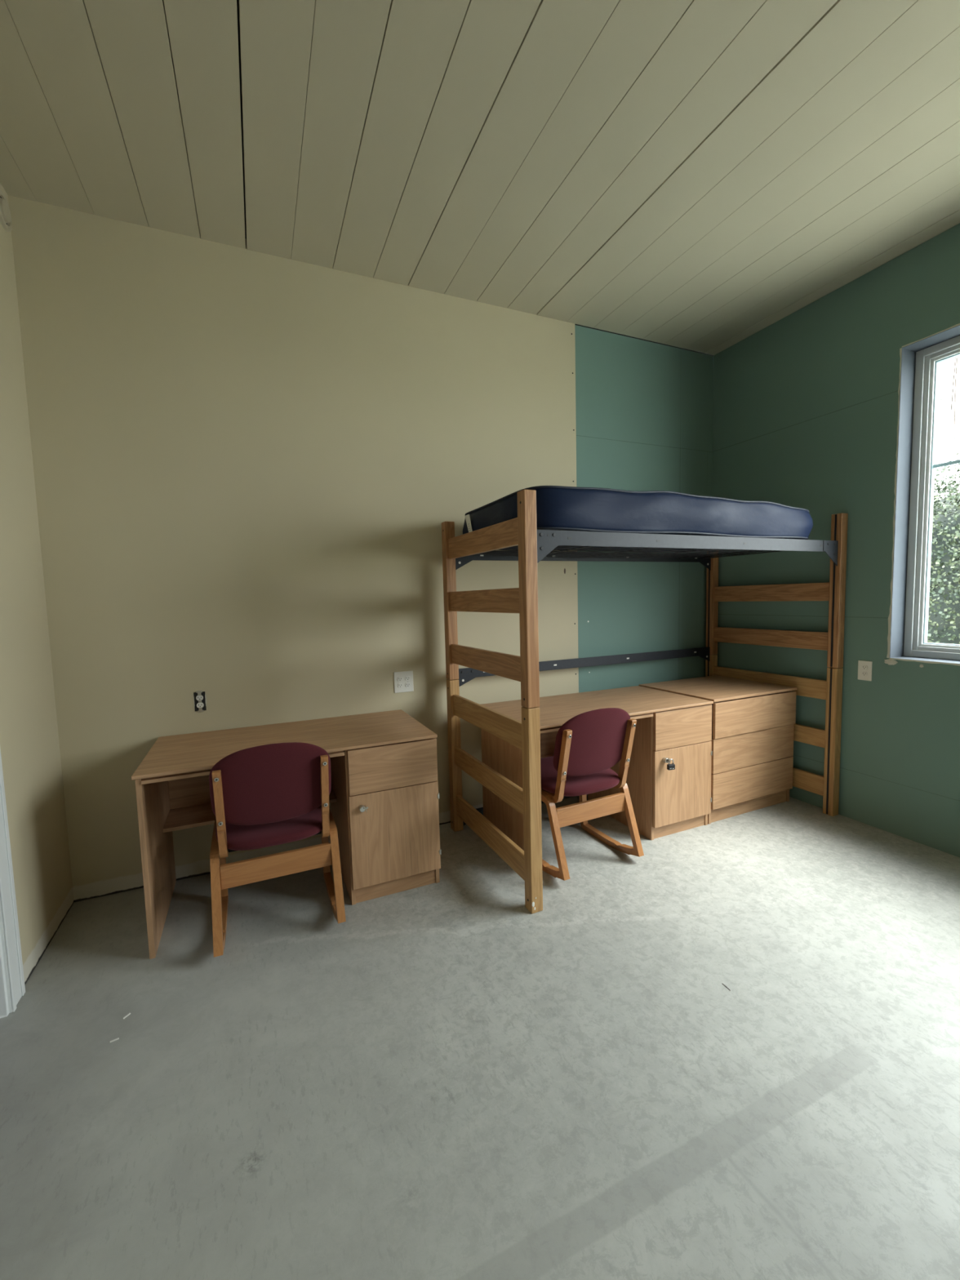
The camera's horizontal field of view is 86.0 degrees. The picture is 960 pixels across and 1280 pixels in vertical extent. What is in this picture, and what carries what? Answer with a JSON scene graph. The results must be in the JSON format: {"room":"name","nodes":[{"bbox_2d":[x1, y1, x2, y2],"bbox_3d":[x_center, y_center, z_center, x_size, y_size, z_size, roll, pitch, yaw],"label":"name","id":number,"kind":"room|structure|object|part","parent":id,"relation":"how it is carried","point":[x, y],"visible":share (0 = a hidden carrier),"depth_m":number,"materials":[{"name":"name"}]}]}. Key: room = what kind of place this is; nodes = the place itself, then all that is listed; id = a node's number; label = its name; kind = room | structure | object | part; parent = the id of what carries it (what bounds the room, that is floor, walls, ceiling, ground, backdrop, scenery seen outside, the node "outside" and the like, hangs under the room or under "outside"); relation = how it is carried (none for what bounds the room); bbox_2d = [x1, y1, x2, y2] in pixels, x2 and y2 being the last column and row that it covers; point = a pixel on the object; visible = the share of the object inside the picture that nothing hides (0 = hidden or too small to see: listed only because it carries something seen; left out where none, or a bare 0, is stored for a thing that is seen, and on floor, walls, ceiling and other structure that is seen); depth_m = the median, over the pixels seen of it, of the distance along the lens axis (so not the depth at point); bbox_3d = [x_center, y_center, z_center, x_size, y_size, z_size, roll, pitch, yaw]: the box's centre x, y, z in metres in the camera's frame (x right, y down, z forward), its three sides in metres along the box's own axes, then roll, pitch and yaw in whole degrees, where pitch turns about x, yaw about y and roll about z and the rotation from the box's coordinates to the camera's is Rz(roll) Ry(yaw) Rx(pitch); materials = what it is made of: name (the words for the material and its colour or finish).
{"room":"dorm room","nodes":[
{"label":"dorm room","id":0,"kind":"room"},
{"bbox_2d":[0,182,74,985],"bbox_3d":[-0.977,-0.227,-0.144,0.150,3.350,5.400,-4,5,-24],"label":"wall","id":1,"kind":"structure","parent":0,"point":[29,744],"depth_m":2.13,"materials":[{"name":"beige paint"}]},
{"bbox_2d":[0,931,8,1017],"bbox_3d":[-1.567,0.310,1.279,0.154,2.080,0.925,-4,5,-24],"label":"trim","id":2,"kind":"structure","parent":1,"relation":"attached to","point":[4,1010],"depth_m":1.79,"materials":[{"name":"white paint"}]},
{"bbox_2d":[0,189,12,231],"bbox_3d":[-1.998,-1.803,2.163,0.014,0.148,0.148,-4,5,-24],"label":"escutcheon","id":3,"kind":"object","parent":1,"relation":"attached to","point":[6,220],"visible":1,"depth_m":2.16,"materials":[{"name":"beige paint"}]},
{"bbox_2d":[0,748,25,1013],"bbox_3d":[-1.493,0.256,1.307,0.019,2.180,1.123,-4,5,-24],"label":"trim","id":4,"kind":"structure","parent":1,"relation":"attached to","point":[9,924],"depth_m":1.83,"materials":[{"name":"white paint"}]},
{"bbox_2d":[8,195,713,902],"bbox_3d":[-0.132,-0.525,3.252,4.456,3.350,0.150,-4,5,-24],"label":"wall","id":5,"kind":"structure","parent":0,"point":[249,466],"depth_m":2.76,"materials":[{"name":"beige paint"}]},
{"bbox_2d":[193,690,206,712],"bbox_3d":[-1.438,0.316,2.646,0.059,0.112,0.008,-4,5,-24],"label":"electrical outlet","id":6,"kind":"object","parent":5,"relation":"attached to","point":[199,696],"visible":1,"depth_m":2.64,"materials":[{"name":"black plastic"}]},
{"bbox_2d":[195,695,203,700],"bbox_3d":[-1.438,0.297,2.642,0.033,0.025,0.003,-4,5,-24],"label":"receptacle","id":7,"kind":"object","parent":6,"relation":"attached to","point":[197,697],"depth_m":2.64,"materials":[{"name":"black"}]},
{"bbox_2d":[196,702,204,707],"bbox_3d":[-1.437,0.335,2.645,0.033,0.025,0.003,-4,5,-24],"label":"receptacle","id":8,"kind":"object","parent":6,"relation":"attached to","point":[198,704],"depth_m":2.64,"materials":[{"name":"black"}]},
{"bbox_2d":[393,671,413,693],"bbox_3d":[-0.455,0.250,3.076,0.117,0.125,0.009,-4,5,-24],"label":"electrical outlet","id":9,"kind":"object","parent":5,"relation":"attached to","point":[403,681],"visible":1,"depth_m":3.08,"materials":[{"name":"white plastic"}]},
{"bbox_2d":[397,683,403,687],"bbox_3d":[-0.475,0.271,3.066,0.033,0.025,0.003,-4,5,-24],"label":"receptacle","id":10,"kind":"object","parent":9,"relation":"attached to","point":[399,685],"depth_m":3.07,"materials":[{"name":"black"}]},
{"bbox_2d":[404,675,410,680],"bbox_3d":[-0.433,0.230,3.082,0.033,0.025,0.003,-4,5,-24],"label":"receptacle","id":11,"kind":"object","parent":9,"relation":"attached to","point":[406,677],"depth_m":3.08,"materials":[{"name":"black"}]},
{"bbox_2d":[0,794,959,1279],"bbox_3d":[0.998,1.381,0.872,4.796,0.120,5.750,-4,5,-24],"label":"floor","id":12,"kind":"structure","parent":0,"point":[449,1078],"depth_m":1.54,"materials":[{"name":"concrete"}]},
{"bbox_2d":[208,742,346,957],"bbox_3d":[-0.927,0.829,2.325,0.506,0.857,0.543,-4,5,-24],"label":"desk chair","id":13,"kind":"object","parent":12,"relation":"on","point":[271,794],"visible":1,"depth_m":2.13,"materials":[{"name":"red fabric"}]},
{"bbox_3d":[-1.131,1.063,2.235,0.033,0.416,0.514,-4,5,-24],"label":"leg frame","id":14,"kind":"part","parent":13,"relation":"part of","materials":[{"name":"brown wood"}]},
{"bbox_3d":[-0.939,0.817,2.350,0.480,0.082,0.490,-4,5,-24],"label":"seat","id":15,"kind":"part","parent":13,"relation":"part of","materials":[{"name":"red fabric"}]},
{"bbox_3d":[-0.852,0.593,2.124,0.472,0.369,0.113,-4,5,-24],"label":"backrest","id":16,"kind":"part","parent":13,"relation":"part of","materials":[{"name":"red fabric"}]},
{"bbox_3d":[-0.699,1.036,2.426,0.033,0.416,0.514,-4,5,-24],"label":"leg frame","id":17,"kind":"part","parent":13,"relation":"part of","materials":[{"name":"brown wood"}]},
{"bbox_2d":[131,709,441,959],"bbox_3d":[-0.892,0.851,2.554,1.251,0.761,0.676,-4,5,-24],"label":"desk","id":18,"kind":"object","parent":12,"relation":"on","point":[384,797],"visible":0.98,"depth_m":2.44,"materials":[{"name":"brown wood"}]},
{"bbox_3d":[-1.455,0.891,2.329,0.020,0.745,0.628,-4,5,-24],"label":"panel","id":19,"kind":"part","parent":18,"relation":"part of","materials":[{"name":"brown wood"}]},
{"bbox_3d":[-1.021,0.828,2.850,1.196,0.725,0.016,-4,5,-24],"label":"panel","id":20,"kind":"part","parent":18,"relation":"part of","materials":[{"name":"brown wood"}]},
{"bbox_2d":[162,786,336,832],"bbox_3d":[-1.159,0.850,2.652,0.782,0.017,0.271,-4,5,-24],"label":"shelf","id":21,"kind":"object","parent":18,"relation":"attached to","point":[199,813],"depth_m":2.52,"materials":[{"name":"brown wood"}]},
{"bbox_3d":[-0.723,0.846,2.658,0.019,0.745,0.616,-4,5,-24],"label":"panel","id":22,"kind":"part","parent":18,"relation":"part of","materials":[{"name":"brown wood"}]},
{"bbox_3d":[-0.491,0.581,2.621,0.424,0.209,0.440,-4,5,-24],"label":"drawer","id":23,"kind":"part","parent":18,"relation":"part of","materials":[{"name":"brown wood"}]},
{"bbox_3d":[-0.399,0.923,2.455,0.428,0.442,0.019,-4,5,-24],"label":"door","id":24,"kind":"part","parent":18,"relation":"part of","materials":[{"name":"brown wood"}]},
{"bbox_3d":[-0.406,1.181,2.500,0.393,0.087,0.018,-4,5,-24],"label":"kick panel","id":25,"kind":"part","parent":18,"relation":"part of","materials":[{"name":"brown wood"}]},
{"bbox_3d":[-0.344,0.823,2.824,0.019,0.745,0.616,-4,5,-24],"label":"panel","id":26,"kind":"part","parent":18,"relation":"part of","materials":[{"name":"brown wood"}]},
{"bbox_2d":[540,707,644,880],"bbox_3d":[0.506,0.753,2.807,0.506,0.857,0.543,-4,5,-26],"label":"desk chair","id":27,"kind":"object","parent":12,"relation":"on","point":[588,744],"visible":0.92,"depth_m":2.62,"materials":[{"name":"red fabric"}]},
{"bbox_3d":[0.305,0.988,2.709,0.033,0.416,0.514,-4,5,-26],"label":"leg frame","id":28,"kind":"part","parent":27,"relation":"part of","materials":[{"name":"brown wood"}]},
{"bbox_3d":[0.493,0.742,2.832,0.480,0.082,0.490,-4,5,-26],"label":"seat","id":29,"kind":"part","parent":27,"relation":"part of","materials":[{"name":"red fabric"}]},
{"bbox_3d":[0.587,0.516,2.609,0.472,0.369,0.113,-4,5,-26],"label":"backrest","id":30,"kind":"part","parent":27,"relation":"part of","materials":[{"name":"red fabric"}]},
{"bbox_3d":[0.730,0.960,2.916,0.033,0.416,0.514,-4,5,-26],"label":"leg frame","id":31,"kind":"part","parent":27,"relation":"part of","materials":[{"name":"brown wood"}]},
{"bbox_2d":[480,685,713,850],"bbox_3d":[0.704,0.761,3.112,1.238,0.768,0.669,-4,5,-24],"label":"desk","id":32,"kind":"object","parent":12,"relation":"on","point":[677,727],"visible":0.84,"depth_m":3.00,"materials":[{"name":"brown wood"}]},
{"bbox_3d":[0.149,0.801,2.886,0.020,0.753,0.621,-4,5,-24],"label":"panel","id":33,"kind":"part","parent":32,"relation":"part of","materials":[{"name":"brown wood"}]},
{"bbox_2d":[540,754,553,758],"bbox_3d":[0.432,0.764,3.206,0.760,0.017,0.264,-4,5,-24],"label":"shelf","id":34,"kind":"object","parent":32,"relation":"attached to","point":[542,756],"depth_m":3.32,"materials":[{"name":"brown wood"}]},
{"bbox_3d":[0.574,0.738,3.404,1.183,0.733,0.016,-4,5,-24],"label":"panel","id":35,"kind":"part","parent":32,"relation":"part of","materials":[{"name":"brown wood"}]},
{"bbox_3d":[0.859,0.757,3.209,0.019,0.753,0.609,-4,5,-24],"label":"panel","id":36,"kind":"part","parent":32,"relation":"part of","materials":[{"name":"brown wood"}]},
{"bbox_2d":[666,758,675,770],"bbox_3d":[1.076,0.699,2.901,0.042,0.062,0.020,-3,5,-16],"label":"padlock","id":37,"kind":"object","parent":32,"relation":"hanging from","point":[669,766],"visible":1,"depth_m":2.90,"materials":[{"name":"black metal"}]},
{"bbox_3d":[1.179,1.097,3.059,0.402,0.083,0.018,-4,5,-24],"label":"kick panel","id":38,"kind":"part","parent":32,"relation":"part of","materials":[{"name":"brown wood"}]},
{"bbox_3d":[1.244,0.733,3.382,0.019,0.753,0.609,-4,5,-24],"label":"panel","id":39,"kind":"part","parent":32,"relation":"part of","materials":[{"name":"brown wood"}]},
{"bbox_3d":[1.187,0.839,3.015,0.437,0.445,0.019,-4,5,-24],"label":"door","id":40,"kind":"part","parent":32,"relation":"part of","materials":[{"name":"brown wood"}]},
{"bbox_3d":[1.093,0.491,3.180,0.433,0.218,0.440,-4,5,-24],"label":"drawer","id":41,"kind":"part","parent":32,"relation":"part of","materials":[{"name":"brown wood"}]},
{"bbox_2d":[441,488,848,913],"bbox_3d":[1.010,0.203,3.131,2.228,1.861,0.981,-4,5,-25],"label":"bed","id":42,"kind":"object","parent":12,"relation":"on","point":[534,545],"visible":0.91,"depth_m":2.98,"materials":[{"name":"brown wood"}]},
{"bbox_3d":[-0.177,-0.228,3.056,0.060,0.929,0.062,-4,5,-25],"label":"post","id":43,"kind":"part","parent":42,"relation":"part of","materials":[{"name":"brown wood"}]},
{"bbox_3d":[-0.153,0.700,3.131,0.060,0.930,0.062,-4,5,-25],"label":"post","id":44,"kind":"part","parent":42,"relation":"part of","materials":[{"name":"brown wood"}]},
{"bbox_3d":[-0.090,-0.474,3.070,0.135,0.121,0.004,-4,5,-25],"label":"gusset plate","id":45,"kind":"part","parent":42,"relation":"part of","materials":[{"name":"grey metal"}]},
{"bbox_3d":[-0.072,0.226,3.127,0.135,0.111,0.004,-4,5,-25],"label":"gusset plate","id":46,"kind":"part","parent":42,"relation":"part of","materials":[{"name":"grey metal"}]},
{"bbox_3d":[-0.050,1.099,3.198,0.135,0.089,0.004,-4,5,-25],"label":"gusset plate","id":47,"kind":"part","parent":42,"relation":"part of","materials":[{"name":"black metal"}]},
{"bbox_3d":[0.834,1.026,3.625,2.098,0.060,0.033,-4,5,-25],"label":"rail","id":48,"kind":"part","parent":42,"relation":"part of","materials":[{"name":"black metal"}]},
{"bbox_3d":[0.209,-0.171,2.226,0.060,0.929,0.062,-4,5,-25],"label":"post","id":49,"kind":"part","parent":42,"relation":"part of","materials":[{"name":"brown wood"}]},
{"bbox_3d":[0.233,0.758,2.302,0.060,0.930,0.062,-4,5,-25],"label":"post","id":50,"kind":"part","parent":42,"relation":"part of","materials":[{"name":"brown wood"}]},
{"bbox_3d":[0.298,-0.402,2.238,0.135,0.150,0.004,-4,5,-25],"label":"gusset plate","id":51,"kind":"part","parent":42,"relation":"part of","materials":[{"name":"grey metal"}]},
{"bbox_3d":[0.794,-0.563,3.496,2.098,0.060,0.033,-4,5,-25],"label":"rail","id":52,"kind":"part","parent":42,"relation":"part of","materials":[{"name":"black metal"}]},
{"bbox_3d":[0.812,0.143,3.553,2.098,0.062,0.033,-4,5,-25],"label":"rail","id":53,"kind":"part","parent":42,"relation":"part of","materials":[{"name":"black metal"}]},
{"bbox_2d":[462,485,813,552],"bbox_3d":[0.933,-0.666,3.013,1.996,0.214,0.930,-4,5,-25],"label":"mattress","id":54,"kind":"object","parent":42,"relation":"on","point":[560,508],"visible":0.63,"depth_m":2.52,"materials":[{"name":"blue plastic"}]},
{"bbox_3d":[1.182,-0.502,2.663,2.098,0.066,0.033,-4,5,-25],"label":"rail","id":55,"kind":"part","parent":42,"relation":"part of","materials":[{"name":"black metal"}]},
{"bbox_3d":[1.713,0.113,3.950,0.135,0.111,0.004,-4,5,-25],"label":"gusset plate","id":56,"kind":"part","parent":42,"relation":"part of","materials":[{"name":"black metal"}]},
{"bbox_3d":[1.695,-0.587,3.893,0.135,0.121,0.004,-4,5,-25],"label":"gusset plate","id":57,"kind":"part","parent":42,"relation":"part of","materials":[{"name":"black metal"}]},
{"bbox_3d":[1.810,0.576,4.037,0.060,0.930,0.062,-4,5,-25],"label":"post","id":58,"kind":"part","parent":42,"relation":"part of","materials":[{"name":"brown wood"}]},
{"bbox_3d":[1.787,-0.352,3.961,0.060,0.929,0.062,-4,5,-25],"label":"post","id":59,"kind":"part","parent":42,"relation":"part of","materials":[{"name":"brown wood"}]},
{"bbox_3d":[2.083,-0.515,3.061,0.135,0.150,0.004,-4,5,-25],"label":"gusset plate","id":60,"kind":"part","parent":42,"relation":"part of","materials":[{"name":"grey metal"}]},
{"bbox_3d":[2.197,0.633,3.208,0.060,0.930,0.062,-4,5,-25],"label":"post","id":61,"kind":"part","parent":42,"relation":"part of","materials":[{"name":"brown wood"}]},
{"bbox_3d":[2.173,-0.295,3.132,0.060,0.929,0.062,-4,5,-25],"label":"post","id":62,"kind":"part","parent":42,"relation":"part of","materials":[{"name":"brown wood"}]},
{"bbox_2d":[639,675,796,824],"bbox_3d":[1.607,0.699,3.531,0.757,0.777,0.640,-4,5,-25],"label":"dresser","id":63,"kind":"object","parent":12,"relation":"on","point":[753,722],"visible":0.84,"depth_m":3.26,"materials":[{"name":"brown wood"}]},
{"bbox_3d":[1.269,0.728,3.394,0.018,0.760,0.608,-4,5,-25],"label":"panel","id":64,"kind":"part","parent":63,"relation":"part of","materials":[{"name":"brown wood"}]},
{"bbox_3d":[1.729,1.051,3.313,0.711,0.105,0.018,-4,5,-25],"label":"kick panel","id":65,"kind":"part","parent":63,"relation":"part of","materials":[{"name":"brown wood"}]},
{"bbox_3d":[1.641,0.886,3.488,0.737,0.218,0.490,-4,5,-25],"label":"drawer","id":66,"kind":"part","parent":63,"relation":"part of","materials":[{"name":"brown wood"}]},
{"bbox_3d":[1.635,0.667,3.470,0.737,0.215,0.490,-4,5,-25],"label":"drawer","id":67,"kind":"part","parent":63,"relation":"part of","materials":[{"name":"brown wood"}]},
{"bbox_3d":[1.631,0.448,3.448,0.737,0.215,0.500,-4,5,-25],"label":"drawer","id":68,"kind":"part","parent":63,"relation":"part of","materials":[{"name":"brown wood"}]},
{"bbox_3d":[1.932,0.686,3.698,0.018,0.760,0.608,-4,5,-25],"label":"panel","id":69,"kind":"part","parent":63,"relation":"part of","materials":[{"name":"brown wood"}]},
{"bbox_2d":[0,0,959,355],"bbox_3d":[0.840,-1.919,0.534,4.685,0.121,5.422,-4,5,-24],"label":"ceiling","id":70,"kind":"structure","parent":0,"point":[697,175],"depth_m":2.00,"materials":[{"name":"paint"}]},
{"bbox_2d":[711,223,959,857],"bbox_3d":[2.965,-0.392,1.595,0.140,3.196,5.403,-4,5,-24],"label":"wall","id":71,"kind":"structure","parent":0,"point":[805,406],"depth_m":3.08,"materials":[{"name":"green paint"}]},
{"bbox_2d":[857,660,872,680],"bbox_3d":[2.279,0.181,3.051,0.009,0.116,0.075,-4,5,-24],"label":"electrical outlet","id":72,"kind":"object","parent":71,"relation":"attached to","point":[864,668],"visible":1,"depth_m":3.05,"materials":[{"name":"white plastic"}]},
{"bbox_2d":[861,671,867,675],"bbox_3d":[2.277,0.201,3.051,0.003,0.025,0.033,-4,5,-24],"label":"receptacle","id":73,"kind":"object","parent":72,"relation":"attached to","point":[863,673],"depth_m":3.05,"materials":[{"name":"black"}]},
{"bbox_2d":[861,665,867,669],"bbox_3d":[2.276,0.162,3.048,0.003,0.025,0.033,-4,5,-24],"label":"receptacle","id":74,"kind":"object","parent":72,"relation":"attached to","point":[863,667],"depth_m":3.05,"materials":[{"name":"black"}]},
{"bbox_2d":[884,658,897,665],"bbox_3d":[2.333,0.124,2.924,0.014,0.036,0.070,-4,5,-24],"label":"flap","id":75,"kind":"object","parent":71,"relation":"attached to","point":[890,661],"visible":1,"depth_m":2.92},
{"bbox_2d":[886,323,959,666],"bbox_3d":[2.790,-0.665,1.782,0.006,1.713,2.400,-4,5,-24],"label":"trim","id":76,"kind":"structure","parent":71,"relation":"attached to","point":[958,324],"depth_m":2.85,"materials":[{"name":"beige paint"}]},
{"bbox_2d":[889,324,959,663],"bbox_3d":[2.895,-0.671,1.819,0.226,1.699,2.390,-4,5,-24],"label":"window","id":77,"kind":"structure","parent":71,"relation":"in","point":[921,360],"depth_m":2.87,"materials":[{"name":"grey plastic"}]},
{"bbox_3d":[2.710,-0.713,2.390,0.071,1.611,1.106,-4,5,-24],"label":"sash","id":78,"kind":"part","parent":77,"relation":"part of","materials":[{"name":"grey plastic"}]},
{"label":"outside","id":79,"kind":"structure","parent":0,"visible":0},
{"bbox_3d":[27.662,0.194,15.551,55.234,0.300,80.000,-4,5,-24],"label":"ground","id":80,"kind":"structure","parent":79,"visible":0},
{"bbox_2d":[927,452,959,644],"bbox_3d":[6.176,-0.511,5.157,2.736,3.890,6.646,-4,5,-24],"label":"tree","id":81,"kind":"object","parent":80,"relation":"on","point":[944,613],"visible":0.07,"depth_m":5.53,"materials":[{"name":"green plant"}]},
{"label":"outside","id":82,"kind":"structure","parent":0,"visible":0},
{"bbox_2d":[940,356,959,439],"bbox_3d":[3.054,-1.884,2.845,0.121,1.326,1.204,-4,5,-24],"label":"vine","id":83,"kind":"object","parent":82,"point":[956,359],"visible":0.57,"depth_m":3.18,"materials":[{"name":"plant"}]},
{"bbox_3d":[3.064,-1.861,2.816,0.026,1.280,0.764,-4,5,-24],"label":"stem","id":84,"kind":"part","parent":83,"relation":"part of","materials":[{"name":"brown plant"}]}
]}

